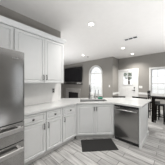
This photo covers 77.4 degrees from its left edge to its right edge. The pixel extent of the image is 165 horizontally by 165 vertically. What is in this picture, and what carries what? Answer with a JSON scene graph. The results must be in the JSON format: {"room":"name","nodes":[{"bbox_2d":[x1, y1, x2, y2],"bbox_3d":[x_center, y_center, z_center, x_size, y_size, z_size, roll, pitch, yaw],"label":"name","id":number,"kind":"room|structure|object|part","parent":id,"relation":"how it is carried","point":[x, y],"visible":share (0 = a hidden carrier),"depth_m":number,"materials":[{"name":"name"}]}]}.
{"room":"kitchen","nodes":[
{"label":"kitchen","id":0,"kind":"room"},
{"bbox_2d":[0,5,60,37],"bbox_3d":[-2.104,0.000,1.309,0.120,2.840,4.330,0,0,42],"label":"wall","id":1,"kind":"structure","parent":0,"point":[4,11],"depth_m":2.23,"materials":[{"name":"beige paint"}]},
{"bbox_2d":[0,23,13,49],"bbox_3d":[-1.601,-0.693,1.490,0.377,0.505,0.972,0,0,42],"label":"upper cabinet","id":2,"kind":"object","parent":1,"relation":"attached to","point":[6,32],"visible":0.64,"depth_m":1.68,"materials":[{"name":"white paint"}]},
{"bbox_2d":[14,28,63,83],"bbox_3d":[-0.921,-0.463,2.245,0.377,0.965,1.055,0,0,42],"label":"upper cabinet","id":3,"kind":"object","parent":1,"relation":"attached to","point":[43,57],"visible":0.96,"depth_m":2.09,"materials":[{"name":"white paint"}]},
{"bbox_3d":[-0.985,-0.463,1.968,0.023,0.935,0.545,0,0,42],"label":"door","id":4,"kind":"part","parent":3,"relation":"part of","materials":[{"name":"white paint"}]},
{"bbox_2d":[0,15,65,44],"bbox_3d":[-1.233,-0.990,1.900,0.384,0.090,2.074,0,0,42],"label":"trim","id":5,"kind":"structure","parent":3,"relation":"attached to","point":[5,20],"depth_m":1.91,"materials":[{"name":"white paint"}]},
{"bbox_3d":[-0.634,-0.463,2.357,0.023,0.935,0.490,0,0,42],"label":"door","id":6,"kind":"part","parent":3,"relation":"part of","materials":[{"name":"white paint"}]},
{"bbox_2d":[24,83,58,105],"bbox_3d":[-1.018,0.261,2.417,0.012,0.477,1.230,0,0,42],"label":"backsplash","id":7,"kind":"structure","parent":1,"relation":"attached to","point":[38,93],"depth_m":2.44,"materials":[{"name":"white tile"}]},
{"bbox_2d":[59,83,60,100],"bbox_3d":[-0.623,0.261,2.841,0.008,0.477,0.068,0,0,42],"label":"trim","id":8,"kind":"structure","parent":1,"relation":"attached to","point":[59,83],"depth_m":2.84,"materials":[{"name":"white paint"}]},
{"bbox_2d":[61,83,62,97],"bbox_3d":[-4.261,0.000,5.654,0.100,2.840,7.900,0,0,42],"label":"wall","id":9,"kind":"structure","parent":0,"point":[61,83],"depth_m":8.44,"materials":[{"name":"beige paint"}]},
{"bbox_2d":[0,0,164,64],"bbox_3d":[-0.127,-1.470,2.550,10.400,0.100,8.820,0,0,42],"label":"ceiling","id":10,"kind":"structure","parent":0,"point":[115,21],"depth_m":2.52,"materials":[{"name":"paint"}]},
{"bbox_2d":[123,36,138,40],"bbox_3d":[1.554,-1.415,3.324,0.430,0.008,0.170,0,0,42],"label":"ceiling vent","id":11,"kind":"object","parent":10,"relation":"in","point":[134,37],"visible":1,"depth_m":3.31,"materials":[{"name":"white metal"}]},
{"bbox_2d":[63,57,113,97],"bbox_3d":[0.075,0.000,7.145,4.350,2.840,0.120,0,0,42],"label":"wall","id":12,"kind":"structure","parent":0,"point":[106,64],"depth_m":6.40,"materials":[{"name":"beige paint"}]},
{"bbox_2d":[65,66,81,81],"bbox_3d":[-0.716,-0.580,7.694,1.860,1.060,0.122,0,0,42],"label":"television","id":13,"kind":"object","parent":12,"relation":"attached to","point":[74,74],"visible":1,"depth_m":7.56,"materials":[{"name":"black plastic"}]},
{"bbox_2d":[88,65,101,95],"bbox_3d":[0.815,-0.128,6.412,1.050,1.875,0.140,0,0,42],"label":"window","id":14,"kind":"structure","parent":12,"relation":"attached to","point":[94,66],"depth_m":6.44,"materials":[{"name":"white paint"}]},
{"bbox_2d":[28,111,164,164],"bbox_3d":[-0.127,1.460,2.550,10.400,0.080,8.820,0,0,42],"label":"floor","id":15,"kind":"structure","parent":0,"point":[152,152],"depth_m":2.06,"materials":[{"name":"grey wood"}]},
{"bbox_2d":[0,47,23,164],"bbox_3d":[-1.320,0.505,1.216,1.031,1.750,0.900,0,0,42],"label":"refrigerator","id":16,"kind":"object","parent":15,"relation":"on","point":[11,61],"visible":1,"depth_m":1.15,"materials":[{"name":"silver metal"}]},
{"bbox_3d":[-1.031,1.034,0.955,0.110,0.653,0.900,0,0,42],"label":"drawer","id":17,"kind":"part","parent":16,"relation":"part of","materials":[{"name":"silver metal"}]},
{"bbox_3d":[-1.031,0.586,0.955,0.110,0.225,0.900,0,0,42],"label":"drawer","id":18,"kind":"part","parent":16,"relation":"part of","materials":[{"name":"silver metal"}]},
{"bbox_3d":[-0.880,0.047,1.123,0.110,0.834,0.448,0,0,42],"label":"door","id":19,"kind":"part","parent":16,"relation":"part of","materials":[{"name":"silver metal"}]},
{"bbox_2d":[24,112,44,164],"bbox_3d":[-1.040,0.981,1.934,0.597,0.878,0.481,0,0,42],"label":"base cabinet","id":20,"kind":"object","parent":15,"relation":"on","point":[34,124],"visible":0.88,"depth_m":1.78,"materials":[{"name":"white paint"}]},
{"bbox_3d":[-0.855,0.635,1.768,0.023,0.160,0.459,0,0,42],"label":"drawer","id":21,"kind":"part","parent":20,"relation":"part of","materials":[{"name":"white paint"}]},
{"bbox_2d":[24,98,150,115],"bbox_3d":[0.239,0.520,2.708,3.611,0.040,1.566,0,0,-15],"label":"countertop","id":22,"kind":"structure","parent":20,"relation":"on","point":[65,102],"depth_m":2.54,"materials":[{"name":"white stone"}]},
{"bbox_2d":[44,108,61,154],"bbox_3d":[-0.750,0.981,2.256,0.597,0.878,0.381,0,0,42],"label":"base cabinet","id":23,"kind":"object","parent":15,"relation":"on","point":[53,118],"visible":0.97,"depth_m":2.06,"materials":[{"name":"white paint"}]},
{"bbox_3d":[-0.566,0.635,2.090,0.023,0.160,0.359,0,0,42],"label":"drawer","id":24,"kind":"part","parent":23,"relation":"part of","materials":[{"name":"white paint"}]},
{"bbox_3d":[-0.566,1.018,2.090,0.023,0.580,0.359,0,0,42],"label":"door","id":25,"kind":"part","parent":23,"relation":"part of","materials":[{"name":"white paint"}]},
{"bbox_2d":[60,105,75,146],"bbox_3d":[-0.478,0.981,2.557,0.597,0.878,0.427,0,0,42],"label":"base cabinet","id":26,"kind":"object","parent":15,"relation":"on","point":[68,113],"visible":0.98,"depth_m":2.36,"materials":[{"name":"white paint"}]},
{"bbox_3d":[-0.294,0.635,2.391,0.023,0.160,0.405,0,0,42],"label":"drawer","id":27,"kind":"part","parent":26,"relation":"part of","materials":[{"name":"white paint"}]},
{"bbox_3d":[-0.294,1.018,2.391,0.023,0.580,0.405,0,0,42],"label":"door","id":28,"kind":"part","parent":26,"relation":"part of","materials":[{"name":"white paint"}]},
{"bbox_2d":[64,83,80,97],"bbox_3d":[-0.829,0.745,7.575,1.850,1.350,0.450,0,0,42],"label":"fireplace","id":29,"kind":"object","parent":15,"relation":"on","point":[70,92],"visible":0.79,"depth_m":7.67,"materials":[{"name":"grey tile"}]},
{"bbox_2d":[76,104,113,137],"bbox_3d":[0.330,0.981,2.755,1.696,0.878,0.459,0,0,-3],"label":"base cabinet","id":30,"kind":"object","parent":15,"relation":"on","point":[92,120],"visible":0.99,"depth_m":2.57,"materials":[{"name":"white paint"}]},
{"bbox_3d":[0.092,0.930,2.564,0.449,0.755,0.023,0,0,-3],"label":"door","id":31,"kind":"part","parent":30,"relation":"part of","materials":[{"name":"white paint"}]},
{"bbox_3d":[0.544,0.930,2.587,0.449,0.755,0.023,0,0,-3],"label":"door","id":32,"kind":"part","parent":30,"relation":"part of","materials":[{"name":"white paint"}]},
{"bbox_2d":[81,138,118,151],"bbox_3d":[0.358,1.413,2.348,0.770,0.012,0.430,0,0,-5],"label":"floor mat","id":33,"kind":"object","parent":15,"relation":"on","point":[89,145],"visible":1,"depth_m":2.30,"materials":[{"name":"black fabric"}]},
{"bbox_2d":[114,104,138,146],"bbox_3d":[1.174,0.984,2.594,0.555,0.872,0.634,0,0,42],"label":"dishwasher","id":34,"kind":"object","parent":15,"relation":"on","point":[126,118],"visible":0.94,"depth_m":2.38,"materials":[{"name":"silver metal"}]},
{"bbox_2d":[139,105,146,148],"bbox_3d":[1.443,0.981,2.439,0.040,0.878,0.640,0,0,42],"label":"end panel","id":35,"kind":"object","parent":15,"relation":"on","point":[142,111],"visible":0.98,"depth_m":2.34,"materials":[{"name":"white paint"}]},
{"bbox_3d":[1.448,1.375,2.425,0.012,0.090,0.626,0,0,42],"label":"molding","id":36,"kind":"part","parent":35,"relation":"part of","materials":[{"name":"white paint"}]},
{"bbox_2d":[147,91,160,119],"bbox_3d":[2.902,0.885,4.182,0.393,1.070,0.444,0,0,42],"label":"bar stool","id":37,"kind":"object","parent":15,"relation":"on","point":[148,92],"visible":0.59,"depth_m":4.13,"materials":[{"name":"brown wood"}]},
{"bbox_2d":[151,96,164,121],"bbox_3d":[3.053,0.965,3.421,1.280,0.910,0.360,0,0,42],"label":"pub table","id":38,"kind":"object","parent":15,"relation":"on","point":[152,97],"visible":0.93,"depth_m":3.69,"materials":[{"name":"brown wood"}]},
{"bbox_3d":[2.535,0.981,3.712,0.070,0.879,0.070,0,0,42],"label":"leg","id":39,"kind":"part","parent":38,"relation":"part of","materials":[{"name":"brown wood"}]},
{"bbox_2d":[154,103,164,124],"bbox_3d":[2.767,1.095,3.678,0.290,0.650,0.320,0,0,42],"label":"bar stool","id":40,"kind":"object","parent":15,"relation":"on","point":[156,104],"visible":1,"depth_m":3.63,"materials":[{"name":"brown wood"}]},
{"bbox_3d":[2.766,1.117,3.501,0.054,0.605,0.054,0,0,42],"label":"leg","id":41,"kind":"part","parent":40,"relation":"part of","materials":[{"name":"brown wood"}]},
{"bbox_2d":[114,57,118,95],"bbox_3d":[1.915,0.000,6.027,0.120,2.840,0.680,0,0,42],"label":"wall","id":42,"kind":"structure","parent":0,"point":[116,61],"depth_m":6.02,"materials":[{"name":"beige paint"}]},
{"bbox_2d":[119,52,164,109],"bbox_3d":[4.390,0.000,4.330,6.070,2.840,0.130,0,0,42],"label":"wall","id":43,"kind":"structure","parent":0,"point":[143,63],"depth_m":5.32,"materials":[{"name":"beige paint"}]},
{"bbox_2d":[118,68,137,97],"bbox_3d":[2.591,0.333,5.878,1.085,2.175,0.105,0,0,42],"label":"door","id":44,"kind":"structure","parent":43,"relation":"in","point":[127,90],"depth_m":5.86,"materials":[{"name":"white paint"}]},
{"bbox_3d":[2.452,0.740,6.004,0.290,0.880,0.017,0,0,42],"label":"panel","id":45,"kind":"part","parent":44,"relation":"part of","materials":[{"name":"white paint"}]},
{"bbox_3d":[2.720,0.740,5.763,0.310,0.880,0.017,0,0,42],"label":"panel","id":46,"kind":"part","parent":44,"relation":"part of","materials":[{"name":"white paint"}]},
{"bbox_2d":[149,66,164,96],"bbox_3d":[4.039,-0.045,4.598,1.790,1.390,0.101,0,0,42],"label":"window","id":47,"kind":"structure","parent":43,"relation":"in","point":[152,68],"depth_m":5.08,"materials":[{"name":"white paint"}]},
{"label":"outside","id":48,"kind":"structure","parent":0,"visible":0},
{"bbox_2d":[91,85,164,93],"bbox_3d":[22.249,1.670,24.710,60.000,0.100,53.500,0,0,42],"label":"ground","id":49,"kind":"structure","parent":48,"point":[155,89],"depth_m":23.84,"materials":[{"name":"white"}]},
{"bbox_2d":[124,72,131,83],"bbox_3d":[5.551,-0.163,12.473,2.073,3.579,2.052,0,0,42],"label":"tree","id":50,"kind":"object","parent":49,"relation":"on","point":[129,73],"visible":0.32,"depth_m":12.38,"materials":[{"name":"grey plant"}]}
]}

